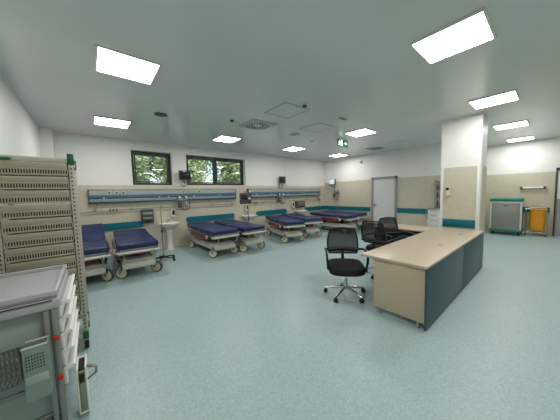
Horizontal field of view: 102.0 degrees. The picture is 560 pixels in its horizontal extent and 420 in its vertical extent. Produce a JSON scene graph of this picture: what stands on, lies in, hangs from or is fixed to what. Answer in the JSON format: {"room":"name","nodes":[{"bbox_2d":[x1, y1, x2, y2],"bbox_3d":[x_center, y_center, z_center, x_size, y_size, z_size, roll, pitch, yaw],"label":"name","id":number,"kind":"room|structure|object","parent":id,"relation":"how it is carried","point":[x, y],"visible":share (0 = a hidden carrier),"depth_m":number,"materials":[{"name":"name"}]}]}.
{"room":"hospital ward","nodes":[
{"label":"hospital ward","id":0,"kind":"room"},
{"bbox_2d":[0,73,46,271],"bbox_3d":[-2.070,-0.015,1.133,0.200,3.210,10.790,-5,5,-40],"label":"wall","id":1,"kind":"structure","parent":0,"point":[19,132],"depth_m":3.27,"materials":[{"name":"white paint"}]},
{"bbox_2d":[39,127,59,203],"bbox_3d":[-5.272,-0.234,5.273,0.187,3.210,0.320,-5,5,-40],"label":"column","id":2,"kind":"structure","parent":1,"relation":"attached to","point":[46,134],"depth_m":5.07,"materials":[{"name":"white paint"}]},
{"bbox_2d":[53,132,324,253],"bbox_3d":[-1.653,-0.570,8.653,10.497,3.210,0.260,-5,5,-40],"label":"wall","id":3,"kind":"structure","parent":0,"point":[101,162],"depth_m":7.04,"materials":[{"name":"white paint"}]},
{"bbox_2d":[103,221,142,230],"bbox_3d":[-4.590,0.456,6.065,1.620,0.185,0.027,-5,5,-40],"label":"trim","id":4,"kind":"structure","parent":3,"relation":"attached to","point":[135,224],"depth_m":6.25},
{"bbox_2d":[140,209,153,223],"bbox_3d":[-3.850,0.182,6.581,0.310,0.400,0.167,-5,5,-40],"label":"dispenser box","id":5,"kind":"object","parent":3,"relation":"attached to","point":[147,215],"visible":1,"depth_m":6.51,"materials":[{"name":"grey paint"}]},
{"bbox_2d":[131,151,171,184],"bbox_3d":[-3.833,-1.231,6.800,1.060,0.995,0.250,-5,5,-40],"label":"window","id":6,"kind":"structure","parent":3,"relation":"in","point":[168,164],"depth_m":6.81,"materials":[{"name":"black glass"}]},
{"bbox_2d":[88,189,235,203],"bbox_3d":[-3.250,-0.470,7.062,4.170,0.370,0.154,-5,5,-40],"label":"panel","id":7,"kind":"object","parent":3,"relation":"attached to","point":[95,196],"visible":1,"depth_m":6.61,"materials":[{"name":"grey paint"}]},
{"bbox_2d":[177,195,189,209],"bbox_3d":[-3.056,-0.222,7.151,0.359,0.474,0.277,-5,5,-40],"label":"suction regulator","id":8,"kind":"object","parent":7,"relation":"hanging from","point":[185,196],"visible":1,"depth_m":7.08,"materials":[{"name":"metal"}]},
{"bbox_2d":[94,202,233,211],"bbox_3d":[-3.256,-0.109,7.107,4.030,0.075,0.098,-5,5,-40],"label":"rail","id":9,"kind":"object","parent":3,"relation":"attached to","point":[131,208],"visible":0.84,"depth_m":6.60,"materials":[{"name":"metal"}]},
{"bbox_2d":[170,209,175,217],"bbox_3d":[-3.325,0.107,7.055,0.150,0.295,0.105,-5,5,-40],"label":"soap dispenser","id":10,"kind":"object","parent":3,"relation":"attached to","point":[172,211],"visible":1,"depth_m":7.01,"materials":[{"name":"grey paint"}]},
{"bbox_2d":[178,170,190,186],"bbox_3d":[-3.037,-0.986,7.186,0.189,0.500,0.370,2,6,43],"label":"patient monitor","id":11,"kind":"object","parent":3,"relation":"attached to","point":[183,175],"visible":1,"depth_m":7.14,"materials":[{"name":"plastic"}]},
{"bbox_2d":[108,224,308,257],"bbox_3d":[-1.501,0.983,8.682,10.030,0.100,0.012,-5,5,-40],"label":"baseboard","id":12,"kind":"structure","parent":3,"relation":"attached to","point":[181,244],"depth_m":7.21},
{"bbox_2d":[186,213,234,222],"bbox_3d":[-2.370,0.267,7.907,1.740,0.185,0.027,-5,5,-40],"label":"trim","id":13,"kind":"structure","parent":3,"relation":"attached to","point":[231,215],"depth_m":7.83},
{"bbox_2d":[186,155,245,185],"bbox_3d":[-2.255,-1.366,8.110,2.190,0.995,0.250,-5,5,-40],"label":"window","id":14,"kind":"structure","parent":3,"relation":"in","point":[214,160],"depth_m":8.08,"materials":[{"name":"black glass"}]},
{"bbox_2d":[256,209,286,215],"bbox_3d":[-0.324,0.092,9.604,1.630,0.185,0.027,-5,5,-40],"label":"trim","id":15,"kind":"structure","parent":3,"relation":"attached to","point":[279,211],"depth_m":9.54,"materials":[{"name":"teal plastic"}]},
{"bbox_2d":[279,176,285,187],"bbox_3d":[0.060,-1.190,9.758,0.189,0.500,0.370,2,6,43],"label":"patient monitor","id":16,"kind":"object","parent":3,"relation":"attached to","point":[282,179],"visible":0.92,"depth_m":9.72,"materials":[{"name":"plastic"}]},
{"bbox_2d":[247,188,319,197],"bbox_3d":[0.383,-0.780,10.076,4.210,0.370,0.154,-5,5,-40],"label":"panel","id":17,"kind":"object","parent":3,"relation":"attached to","point":[255,192],"visible":0.82,"depth_m":9.79,"materials":[{"name":"grey paint"}]},
{"bbox_2d":[277,193,285,203],"bbox_3d":[0.015,-0.484,9.699,0.359,0.474,0.277,-5,5,-40],"label":"suction regulator","id":18,"kind":"object","parent":17,"relation":"hanging from","point":[279,194],"visible":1,"depth_m":9.63,"materials":[{"name":"metal"}]},
{"bbox_2d":[251,198,317,202],"bbox_3d":[0.330,-0.415,10.082,4.290,0.075,0.098,-5,5,-40],"label":"rail","id":19,"kind":"object","parent":3,"relation":"attached to","point":[317,198],"visible":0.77,"depth_m":9.95,"materials":[{"name":"metal"}]},
{"bbox_2d":[284,157,287,184],"bbox_3d":[0.268,-1.719,10.000,0.170,1.210,0.040,-5,5,-40],"label":"trim","id":20,"kind":"structure","parent":3,"relation":"attached to","point":[285,158],"depth_m":9.98,"materials":[{"name":"white paint"}]},
{"bbox_2d":[295,201,304,207],"bbox_3d":[0.937,-0.272,10.550,0.520,0.300,0.167,-5,5,-40],"label":"dispenser box","id":21,"kind":"object","parent":3,"relation":"attached to","point":[298,204],"visible":1,"depth_m":10.43,"materials":[{"name":"grey paint"}]},
{"bbox_2d":[0,0,559,160],"bbox_3d":[2.775,-2.092,5.067,13.127,0.120,11.390,-5,5,-40],"label":"ceiling","id":22,"kind":"structure","parent":0,"point":[221,61],"depth_m":2.92,"materials":[{"name":"paint"}]},
{"bbox_2d":[93,115,131,128],"bbox_3d":[-3.540,-1.841,4.782,0.620,0.022,0.620,-5,5,-40],"label":"recessed light","id":23,"kind":"object","parent":22,"relation":"in","point":[97,120],"visible":1,"depth_m":4.75,"materials":[{"name":"white plastic"}]},
{"bbox_2d":[95,43,161,84],"bbox_3d":[-1.858,-1.737,2.766,0.620,0.022,0.620,-5,5,-40],"label":"recessed light","id":24,"kind":"object","parent":22,"relation":"in","point":[109,61],"visible":1,"depth_m":2.72,"materials":[{"name":"white plastic"}]},
{"bbox_2d":[154,112,166,116],"bbox_3d":[-2.312,-1.846,4.402,0.224,0.018,0.224,-5,5,-40],"label":"ceiling speaker","id":25,"kind":"object","parent":22,"relation":"attached to","point":[159,114],"visible":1,"depth_m":4.36},
{"bbox_2d":[212,135,241,142],"bbox_3d":[-1.522,-2.013,6.457,0.620,0.022,0.620,-5,5,-40],"label":"recessed light","id":26,"kind":"object","parent":22,"relation":"in","point":[221,138],"visible":1,"depth_m":6.44,"materials":[{"name":"white plastic"}]},
{"bbox_2d":[238,118,276,130],"bbox_3d":[-0.519,-1.950,5.227,0.660,0.021,0.660,-5,5,-40],"label":"ceiling vent","id":27,"kind":"object","parent":22,"relation":"in","point":[255,124],"visible":1,"depth_m":5.18,"materials":[{"name":"grey metal"}]},
{"bbox_2d":[264,102,308,118],"bbox_3d":[0.129,-1.912,4.388,0.612,0.008,0.632,-5,5,-40],"label":"ceiling hatch","id":28,"kind":"object","parent":22,"relation":"attached to","point":[286,110],"visible":1,"depth_m":4.36,"materials":[{"name":"paint"}]},
{"bbox_2d":[282,146,305,151],"bbox_3d":[0.496,-2.185,8.131,0.620,0.022,0.620,-5,5,-40],"label":"recessed light","id":29,"kind":"object","parent":22,"relation":"in","point":[293,148],"visible":1,"depth_m":8.09,"materials":[{"name":"white plastic"}]},
{"bbox_2d":[284,147,302,150],"bbox_3d":[0.496,-2.182,8.131,0.576,0.001,0.576,-5,5,-40],"label":"diffuser","id":30,"kind":"object","parent":29,"relation":"attached to","point":[293,148],"depth_m":8.17,"materials":[{"name":"white plastic"}]},
{"bbox_2d":[300,122,333,132],"bbox_3d":[0.897,-2.017,5.570,0.562,0.008,0.632,-5,5,-40],"label":"ceiling hatch","id":31,"kind":"object","parent":22,"relation":"attached to","point":[316,127],"visible":1,"depth_m":5.54,"materials":[{"name":"paint"}]},
{"bbox_2d":[329,154,346,156],"bbox_3d":[2.514,-2.357,9.806,0.620,0.022,0.620,-5,5,-40],"label":"recessed light","id":32,"kind":"object","parent":22,"relation":"in","point":[334,155],"visible":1,"depth_m":9.78,"materials":[{"name":"white plastic"}]},
{"bbox_2d":[337,138,347,146],"bbox_3d":[1.871,-2.020,6.813,0.500,0.230,0.060,-5,5,-40],"label":"exit sign","id":33,"kind":"object","parent":22,"relation":"hanging from","point":[341,142],"visible":1,"depth_m":6.77,"materials":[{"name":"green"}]},
{"bbox_2d":[344,128,376,136],"bbox_3d":[2.178,-2.082,6.115,0.620,0.022,0.620,-5,5,-40],"label":"recessed light","id":34,"kind":"object","parent":22,"relation":"in","point":[365,131],"visible":1,"depth_m":6.08,"materials":[{"name":"white plastic"}]},
{"bbox_2d":[367,146,383,149],"bbox_3d":[3.543,-2.287,8.442,0.500,0.017,0.500,-5,5,-40],"label":"ceiling vent","id":35,"kind":"object","parent":22,"relation":"in","point":[378,147],"visible":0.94,"depth_m":8.39,"materials":[{"name":"grey metal"}]},
{"bbox_2d":[409,7,496,64],"bbox_3d":[1.842,-1.806,2.424,0.620,0.022,0.620,-5,5,-40],"label":"recessed light","id":36,"kind":"object","parent":22,"relation":"in","point":[475,29],"visible":1,"depth_m":2.38,"materials":[{"name":"white plastic"}]},
{"bbox_2d":[468,89,519,109],"bbox_3d":[3.860,-1.978,4.098,0.620,0.022,0.620,-5,5,-40],"label":"recessed light","id":37,"kind":"object","parent":22,"relation":"in","point":[512,95],"visible":1,"depth_m":4.06,"materials":[{"name":"white plastic"}]},
{"bbox_2d":[492,120,529,130],"bbox_3d":[5.878,-2.150,5.773,0.620,0.022,0.620,-5,5,-40],"label":"recessed light","id":38,"kind":"object","parent":22,"relation":"in","point":[524,122],"visible":1,"depth_m":5.75,"materials":[{"name":"white plastic"}]},
{"bbox_2d":[506,136,534,142],"bbox_3d":[7.896,-2.322,7.447,0.620,0.022,0.620,-5,5,-40],"label":"recessed light","id":39,"kind":"object","parent":22,"relation":"in","point":[528,137],"visible":1,"depth_m":7.44,"materials":[{"name":"white plastic"}]},
{"bbox_2d":[507,137,533,141],"bbox_3d":[7.896,-2.319,7.447,0.576,0.001,0.576,-5,5,-40],"label":"diffuser","id":40,"kind":"object","parent":39,"relation":"attached to","point":[527,138],"depth_m":7.46,"materials":[{"name":"white plastic"}]},
{"bbox_2d":[46,225,559,419],"bbox_3d":[2.858,1.218,5.307,13.127,0.100,11.390,-5,5,-40],"label":"floor","id":41,"kind":"structure","parent":0,"point":[255,333],"depth_m":2.48,"materials":[{"name":"plastic"}]},
{"bbox_2d":[0,154,89,347],"bbox_3d":[-2.487,0.471,2.422,0.575,2.075,0.646,-5,5,-40],"label":"storage rack","id":42,"kind":"object","parent":41,"relation":"on","point":[69,160],"visible":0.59,"depth_m":2.36,"materials":[{"name":"metal"}]},
{"bbox_2d":[0,160,68,177],"bbox_3d":[-2.489,-0.402,2.335,0.473,0.124,0.529,-5,5,-40],"label":"tray","id":43,"kind":"object","parent":42,"relation":"on","point":[7,168],"visible":0.99,"depth_m":2.14,"materials":[{"name":"grey plastic"}]},
{"bbox_2d":[0,175,69,190],"bbox_3d":[-2.486,-0.269,2.344,0.473,0.124,0.529,-5,5,-40],"label":"tray","id":44,"kind":"object","parent":42,"relation":"on","point":[10,183],"visible":0.97,"depth_m":2.15,"materials":[{"name":"grey plastic"}]},
{"bbox_2d":[0,190,70,204],"bbox_3d":[-2.482,-0.135,2.354,0.473,0.124,0.529,-5,5,-40],"label":"tray","id":45,"kind":"object","parent":42,"relation":"on","point":[15,196],"visible":0.99,"depth_m":2.15,"materials":[{"name":"grey plastic"}]},
{"bbox_2d":[0,203,72,219],"bbox_3d":[-2.479,-0.001,2.364,0.473,0.124,0.529,-5,5,-40],"label":"tray","id":46,"kind":"object","parent":42,"relation":"on","point":[37,210],"visible":0.99,"depth_m":2.16,"materials":[{"name":"grey plastic"}]},
{"bbox_2d":[1,215,73,233],"bbox_3d":[-2.476,0.132,2.373,0.473,0.124,0.529,-5,5,-40],"label":"tray","id":47,"kind":"object","parent":42,"relation":"on","point":[21,225],"visible":0.98,"depth_m":2.17,"materials":[{"name":"grey plastic"}]},
{"bbox_2d":[10,215,73,226],"bbox_3d":[-2.494,0.136,2.396,0.465,0.115,0.470,-5,5,-40],"label":"tray","id":48,"kind":"object","parent":47,"relation":"on","point":[69,215],"depth_m":2.50,"materials":[{"name":"grey plastic"}]},
{"bbox_2d":[3,227,74,248],"bbox_3d":[-2.472,0.266,2.383,0.473,0.124,0.529,-5,5,-40],"label":"tray","id":49,"kind":"object","parent":42,"relation":"on","point":[15,240],"visible":0.99,"depth_m":2.19,"materials":[{"name":"grey plastic"}]},
{"bbox_2d":[7,227,74,238],"bbox_3d":[-2.491,0.269,2.406,0.465,0.115,0.470,-5,5,-40],"label":"tray","id":50,"kind":"object","parent":49,"relation":"on","point":[73,227],"depth_m":2.50,"materials":[{"name":"grey plastic"}]},
{"bbox_2d":[5,239,75,263],"bbox_3d":[-2.469,0.399,2.393,0.473,0.124,0.529,-5,5,-40],"label":"tray","id":51,"kind":"object","parent":42,"relation":"on","point":[19,254],"visible":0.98,"depth_m":2.19,"materials":[{"name":"grey plastic"}]},
{"bbox_2d":[7,239,75,251],"bbox_3d":[-2.488,0.403,2.416,0.465,0.115,0.470,-5,5,-40],"label":"tray","id":52,"kind":"object","parent":51,"relation":"on","point":[74,239],"depth_m":2.50,"materials":[{"name":"grey plastic"}]},
{"bbox_2d":[6,252,76,272],"bbox_3d":[-2.466,0.533,2.402,0.473,0.124,0.529,-5,5,-40],"label":"tray","id":53,"kind":"object","parent":42,"relation":"on","point":[70,260],"visible":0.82,"depth_m":2.22,"materials":[{"name":"grey plastic"}]},
{"bbox_2d":[9,252,76,264],"bbox_3d":[-2.484,0.536,2.425,0.465,0.115,0.470,-5,5,-40],"label":"tray","id":54,"kind":"object","parent":53,"relation":"on","point":[75,252],"depth_m":2.50,"materials":[{"name":"grey plastic"}]},
{"bbox_2d":[67,265,77,279],"bbox_3d":[-2.462,0.667,2.412,0.473,0.124,0.529,-5,5,-40],"label":"tray","id":55,"kind":"object","parent":42,"relation":"on","point":[73,270],"visible":0.16,"depth_m":2.35,"materials":[{"name":"grey plastic"}]},
{"bbox_2d":[73,278,78,291],"bbox_3d":[-2.459,0.800,2.422,0.473,0.124,0.529,-5,5,-40],"label":"tray","id":56,"kind":"object","parent":42,"relation":"on","point":[76,281],"visible":0.16,"depth_m":2.37,"materials":[{"name":"grey plastic"}]},
{"bbox_2d":[74,289,79,304],"bbox_3d":[-2.455,0.934,2.431,0.473,0.124,0.529,-5,5,-40],"label":"tray","id":57,"kind":"object","parent":42,"relation":"on","point":[77,294],"visible":0.09,"depth_m":2.39,"materials":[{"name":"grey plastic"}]},
{"bbox_2d":[76,300,80,316],"bbox_3d":[-2.452,1.067,2.441,0.473,0.124,0.529,-5,5,-40],"label":"tray","id":58,"kind":"object","parent":42,"relation":"on","point":[78,306],"visible":0.14,"depth_m":2.39,"materials":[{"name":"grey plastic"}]},
{"bbox_2d":[0,264,97,419],"bbox_3d":[-1.847,1.034,1.727,0.688,1.019,0.814,-5,5,-40],"label":"cart","id":59,"kind":"object","parent":41,"relation":"on","point":[39,302],"visible":0.93,"depth_m":1.53,"materials":[{"name":"grey plastic"}]},
{"bbox_2d":[0,346,23,391],"bbox_3d":[-1.688,0.943,1.265,0.340,0.176,0.132,-5,5,-40],"label":"wire basket","id":60,"kind":"object","parent":59,"relation":"hanging from","point":[19,362],"visible":0.82,"depth_m":1.33,"materials":[{"name":"grey metal"}]},
{"bbox_2d":[20,335,53,402],"bbox_3d":[-1.512,0.988,1.417,0.113,0.341,0.096,-5,5,-40],"label":"tub","id":61,"kind":"object","parent":59,"relation":"attached to","point":[36,353],"visible":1,"depth_m":1.39,"materials":[{"name":"grey plastic"}]},
{"bbox_2d":[81,223,114,280],"bbox_3d":[-4.116,0.884,4.804,0.839,0.989,2.176,-5,5,-40],"label":"hospital bed","id":62,"kind":"object","parent":41,"relation":"on","point":[96,248],"visible":0.49,"depth_m":4.39,"materials":[{"name":"blue plastic"}]},
{"bbox_2d":[112,228,162,278],"bbox_3d":[-3.416,0.946,5.339,0.839,0.753,2.176,-5,5,-38],"label":"hospital bed","id":63,"kind":"object","parent":41,"relation":"on","point":[134,247],"visible":1,"depth_m":4.70,"materials":[{"name":"blue plastic"}]},
{"bbox_2d":[155,203,175,260],"bbox_3d":[-2.982,0.558,5.712,0.616,1.452,0.602,-5,5,-40],"label":"stand","id":64,"kind":"object","parent":41,"relation":"on","point":[163,255],"visible":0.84,"depth_m":5.70,"materials":[{"name":"silver metal"}]},
{"bbox_2d":[159,219,180,249],"bbox_3d":[-3.301,0.743,6.833,0.610,0.937,0.516,-5,5,-40],"label":"pedestal sink","id":65,"kind":"object","parent":41,"relation":"on","point":[169,226],"visible":1,"depth_m":6.83,"materials":[{"name":"white ceramic"}]},
{"bbox_2d":[159,222,180,228],"bbox_3d":[-3.308,0.470,6.813,0.610,0.165,0.516,-5,5,-40],"label":"basin","id":66,"kind":"object","parent":65,"relation":"in","point":[168,225],"depth_m":6.70,"materials":[{"name":"white ceramic"}]},
{"bbox_2d":[187,221,239,257],"bbox_3d":[-2.017,0.815,6.669,0.839,0.753,2.176,-5,5,-40],"label":"hospital bed","id":67,"kind":"object","parent":41,"relation":"on","point":[213,236],"visible":1,"depth_m":6.14,"materials":[{"name":"grey paint"}]},
{"bbox_2d":[214,219,266,251],"bbox_3d":[-1.318,0.761,7.171,0.839,0.753,2.176,-5,5,-40],"label":"hospital bed","id":68,"kind":"object","parent":41,"relation":"on","point":[247,231],"visible":0.7,"depth_m":6.57,"materials":[{"name":"grey paint"}]},
{"bbox_2d":[239,191,250,222],"bbox_3d":[-1.140,0.185,8.143,0.616,1.752,0.602,-3,4,-17],"label":"stand","id":69,"kind":"object","parent":41,"relation":"on","point":[245,198],"visible":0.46,"depth_m":7.93,"materials":[{"name":"silver metal"}]},
{"bbox_2d":[241,212,257,222],"bbox_3d":[-1.128,0.558,8.636,0.610,0.937,0.516,-5,5,-40],"label":"pedestal sink","id":70,"kind":"object","parent":41,"relation":"on","point":[251,217],"visible":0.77,"depth_m":8.53,"materials":[{"name":"white ceramic"}]},
{"bbox_2d":[241,215,257,219],"bbox_3d":[-1.135,0.284,8.617,0.610,0.165,0.516,-5,5,-40],"label":"basin","id":71,"kind":"object","parent":70,"relation":"in","point":[251,217],"depth_m":8.49,"materials":[{"name":"white ceramic"}]},
{"bbox_2d":[266,215,305,242],"bbox_3d":[0.134,0.643,8.284,0.839,0.753,2.176,-3,4,-22],"label":"hospital bed","id":72,"kind":"object","parent":41,"relation":"on","point":[285,226],"visible":1,"depth_m":7.64,"materials":[{"name":"grey paint"}]},
{"bbox_2d":[294,208,307,214],"bbox_3d":[0.991,0.377,10.395,0.610,0.937,0.516,-5,5,-40],"label":"pedestal sink","id":73,"kind":"object","parent":41,"relation":"on","point":[298,211],"visible":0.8,"depth_m":10.25,"materials":[{"name":"white ceramic"}]},
{"bbox_2d":[294,210,307,213],"bbox_3d":[0.984,0.104,10.375,0.610,0.165,0.516,-5,5,-40],"label":"basin","id":74,"kind":"object","parent":73,"relation":"in","point":[298,211],"depth_m":10.23,"materials":[{"name":"white ceramic"}]},
{"bbox_2d":[281,213,322,237],"bbox_3d":[0.812,0.573,9.015,0.839,0.753,2.176,-3,5,-25],"label":"hospital bed","id":75,"kind":"object","parent":41,"relation":"on","point":[310,220],"visible":0.55,"depth_m":8.28,"materials":[{"name":"grey paint"}]},
{"bbox_2d":[310,211,358,228],"bbox_3d":[2.260,0.489,9.672,0.839,0.753,2.176,-5,5,-38],"label":"hospital bed","id":76,"kind":"object","parent":41,"relation":"on","point":[330,219],"visible":0.69,"depth_m":9.25,"materials":[{"name":"grey paint"}]},
{"bbox_2d":[324,227,368,302],"bbox_3d":[1.023,0.821,3.578,0.668,1.033,0.676,-1,4,7],"label":"office chair","id":77,"kind":"object","parent":41,"relation":"on","point":[340,240],"visible":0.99,"depth_m":3.65,"materials":[{"name":"black fabric"}]},
{"bbox_2d":[324,210,368,229],"bbox_3d":[2.890,0.424,10.351,0.839,0.753,2.176,-5,5,-40],"label":"hospital bed","id":78,"kind":"object","parent":41,"relation":"on","point":[361,215],"visible":0.26,"depth_m":9.73,"materials":[{"name":"grey paint"}]},
{"bbox_2d":[361,220,404,278],"bbox_3d":[1.938,0.717,4.309,0.676,1.090,0.668,-4,5,-32],"label":"office chair","id":79,"kind":"object","parent":41,"relation":"on","point":[374,233],"visible":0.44,"depth_m":4.11,"materials":[{"name":"black fabric"}]},
{"bbox_2d":[379,217,415,243],"bbox_3d":[2.493,0.691,4.859,0.668,1.033,0.676,-2,4,-13],"label":"office chair","id":80,"kind":"object","parent":41,"relation":"on","point":[390,223],"visible":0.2,"depth_m":5.13,"materials":[{"name":"black fabric"}]},
{"bbox_2d":[400,233,418,239],"bbox_3d":[3.106,0.864,5.267,0.471,0.600,0.460,-5,5,-40],"label":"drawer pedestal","id":81,"kind":"object","parent":41,"relation":"on","point":[404,235],"visible":0.09,"depth_m":5.25,"materials":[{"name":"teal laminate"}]},
{"bbox_2d":[389,224,435,239],"bbox_3d":[2.961,0.773,5.441,0.720,0.763,1.150,-5,5,-40],"label":"desk","id":82,"kind":"object","parent":41,"relation":"on","point":[401,227],"visible":0.07,"depth_m":5.24,"materials":[{"name":"beige laminate"}]},
{"bbox_2d":[398,224,435,231],"bbox_3d":[2.952,0.409,5.414,0.720,0.033,1.150,-5,5,-40],"label":"countertop","id":83,"kind":"structure","parent":82,"relation":"on","point":[415,228],"depth_m":5.15,"materials":[{"name":"beige laminate"}]},
{"bbox_2d":[361,227,483,330],"bbox_3d":[2.638,0.890,3.896,3.260,0.769,0.808,-5,5,-40],"label":"reception desk","id":84,"kind":"object","parent":41,"relation":"on","point":[417,277],"visible":1,"depth_m":2.98,"materials":[{"name":"beige laminate"}]},
{"bbox_2d":[361,227,483,269],"bbox_3d":[2.629,0.529,3.870,3.260,0.033,0.808,-5,5,-40],"label":"countertop","id":85,"kind":"structure","parent":84,"relation":"on","point":[422,250],"depth_m":3.37,"materials":[{"name":"beige laminate"}]},
{"bbox_2d":[425,208,439,226],"bbox_3d":[5.370,0.428,7.862,0.439,0.980,0.468,-5,5,-40],"label":"base cabinet","id":86,"kind":"object","parent":41,"relation":"on","point":[433,217],"visible":0.52,"depth_m":7.71,"materials":[{"name":"grey paint"}]},
{"bbox_2d":[489,198,524,235],"bbox_3d":[7.954,0.213,7.975,0.590,1.262,0.815,-5,5,-40],"label":"trolley","id":87,"kind":"object","parent":41,"relation":"on","point":[506,214],"visible":1,"depth_m":7.77,"materials":[{"name":"grey paint"}]},
{"bbox_2d":[490,201,523,203],"bbox_3d":[7.941,-0.274,7.939,0.550,0.070,0.800,-5,5,-40],"label":"tray","id":88,"kind":"object","parent":87,"relation":"on","point":[491,202],"depth_m":7.75,"materials":[{"name":"white plastic"}]},
{"bbox_2d":[524,207,547,236],"bbox_3d":[8.564,0.386,7.594,0.480,0.942,0.490,-5,5,-40],"label":"holder","id":89,"kind":"object","parent":41,"relation":"on","point":[537,208],"visible":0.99,"depth_m":7.55,"materials":[{"name":"silver metal"}]},
{"bbox_2d":[528,208,545,230],"bbox_3d":[8.587,0.323,7.572,0.357,0.740,0.384,-5,5,-40],"label":"bag","id":90,"kind":"object","parent":89,"relation":"hanging from","point":[537,218],"visible":0.88,"depth_m":7.46,"materials":[{"name":"yellow plastic"}]},
{"bbox_2d":[324,143,441,225],"bbox_3d":[4.109,-0.796,9.766,0.200,3.210,5.390,-5,5,-40],"label":"wall","id":91,"kind":"structure","parent":0,"point":[416,169],"depth_m":8.96,"materials":[{"name":"white paint"}]},
{"bbox_2d":[329,179,335,188],"bbox_3d":[2.615,-1.279,11.212,0.189,0.500,0.370,-5,5,-40],"label":"patient monitor","id":92,"kind":"object","parent":91,"relation":"attached to","point":[331,181],"visible":1,"depth_m":11.15,"materials":[{"name":"white plastic"}]},
{"bbox_2d":[333,190,338,198],"bbox_3d":[2.759,-0.756,11.119,0.157,0.474,0.359,-5,5,-40],"label":"suction regulator","id":93,"kind":"object","parent":91,"relation":"attached to","point":[337,192],"visible":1,"depth_m":11.06,"materials":[{"name":"metal"}]},
{"bbox_2d":[305,206,369,210],"bbox_3d":[2.564,-0.037,10.387,1.480,0.185,2.520,-5,5,-40],"label":"trim","id":94,"kind":"structure","parent":91,"relation":"attached to","point":[314,207],"depth_m":10.99,"materials":[{"name":"teal plastic"}]},
{"bbox_2d":[371,176,396,222],"bbox_3d":[4.279,-0.266,9.387,0.091,2.200,1.060,-5,5,-40],"label":"door","id":95,"kind":"structure","parent":91,"relation":"in","point":[383,189],"depth_m":9.38,"materials":[{"name":"white laminate"}]},
{"bbox_2d":[397,208,427,213],"bbox_3d":[4.999,0.032,8.596,0.026,0.185,1.070,-5,5,-40],"label":"trim","id":96,"kind":"structure","parent":91,"relation":"attached to","point":[399,210],"depth_m":8.57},
{"bbox_2d":[440,112,487,249],"bbox_3d":[4.276,-0.477,5.307,0.608,3.210,0.732,-5,5,-40],"label":"wall column","id":97,"kind":"structure","parent":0,"point":[464,139],"depth_m":5.06,"materials":[{"name":"white paint"}]},
{"bbox_2d":[446,187,450,195],"bbox_3d":[3.890,-0.429,5.256,0.087,0.200,0.090,-5,5,-40],"label":"dispenser","id":98,"kind":"object","parent":97,"relation":"attached to","point":[448,189],"visible":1,"depth_m":5.24,"materials":[{"name":"white plastic"}]},
{"bbox_2d":[484,137,559,232],"bbox_3d":[9.364,-0.746,7.251,0.200,3.210,5.600,-5,5,-40],"label":"wall","id":99,"kind":"structure","parent":0,"point":[513,166],"depth_m":7.96,"materials":[{"name":"white paint"}]},
{"bbox_2d":[484,227,554,235],"bbox_3d":[9.130,0.799,7.526,0.012,0.100,4.400,-5,5,-40],"label":"baseboard","id":100,"kind":"structure","parent":99,"relation":"attached to","point":[485,228],"depth_m":7.84,"materials":[{"name":"teal"}]},
{"bbox_2d":[520,186,545,188],"bbox_3d":[8.707,-0.765,7.810,0.095,0.090,0.600,-5,5,-40],"label":"wall lamp","id":101,"kind":"object","parent":99,"relation":"attached to","point":[543,187],"visible":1,"depth_m":7.79,"materials":[{"name":"white plastic"}]},
{"bbox_2d":[523,207,549,212],"bbox_3d":[8.590,-0.021,8.076,0.026,0.185,1.300,-5,5,-40],"label":"trim","id":102,"kind":"structure","parent":99,"relation":"attached to","point":[524,208],"depth_m":7.95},
{"bbox_2d":[552,168,559,235],"bbox_3d":[9.381,-0.242,7.070,0.070,2.230,1.060,-5,5,-40],"label":"door","id":103,"kind":"structure","parent":99,"relation":"in","point":[557,186],"depth_m":7.43,"materials":[{"name":"metal"}]},
{"label":"outside","id":104,"kind":"structure","parent":0,"visible":0},
{"bbox_3d":[-7.121,1.021,14.965,60.000,0.100,16.000,-5,5,-40],"label":"lawn","id":105,"kind":"structure","parent":104,"visible":0},
{"bbox_2d":[133,155,150,182],"bbox_3d":[-6.227,-1.073,8.818,2.177,4.940,2.196,-5,5,-40],"label":"tree","id":106,"kind":"object","parent":105,"relation":"on","point":[142,168],"visible":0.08,"depth_m":8.89,"materials":[{"name":"green plant"}]},
{"bbox_2d":[133,154,161,182],"bbox_3d":[-7.108,-2.180,11.667,2.859,6.774,2.846,-5,5,-40],"label":"tree","id":107,"kind":"object","parent":105,"relation":"on","point":[151,159],"visible":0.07,"depth_m":11.67,"materials":[{"name":"green plant"}]},
{"bbox_2d":[154,157,206,181],"bbox_3d":[-4.533,-1.583,10.487,2.292,5.629,2.273,-5,5,-40],"label":"tree","id":108,"kind":"object","parent":105,"relation":"on","point":[195,171],"visible":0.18,"depth_m":10.13,"materials":[{"name":"green plant"}]},
{"bbox_2d":[192,160,217,181],"bbox_3d":[-4.949,-2.320,13.729,2.882,6.646,2.867,-5,5,-40],"label":"tree","id":109,"kind":"object","parent":105,"relation":"on","point":[207,163],"visible":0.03,"depth_m":13.55,"materials":[{"name":"green plant"}]},
{"bbox_2d":[209,161,240,183],"bbox_3d":[-2.552,-1.491,11.870,2.239,5.148,2.284,1,5,30],"label":"tree","id":110,"kind":"object","parent":105,"relation":"on","point":[231,173],"visible":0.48,"depth_m":11.39,"materials":[{"name":"green plant"}]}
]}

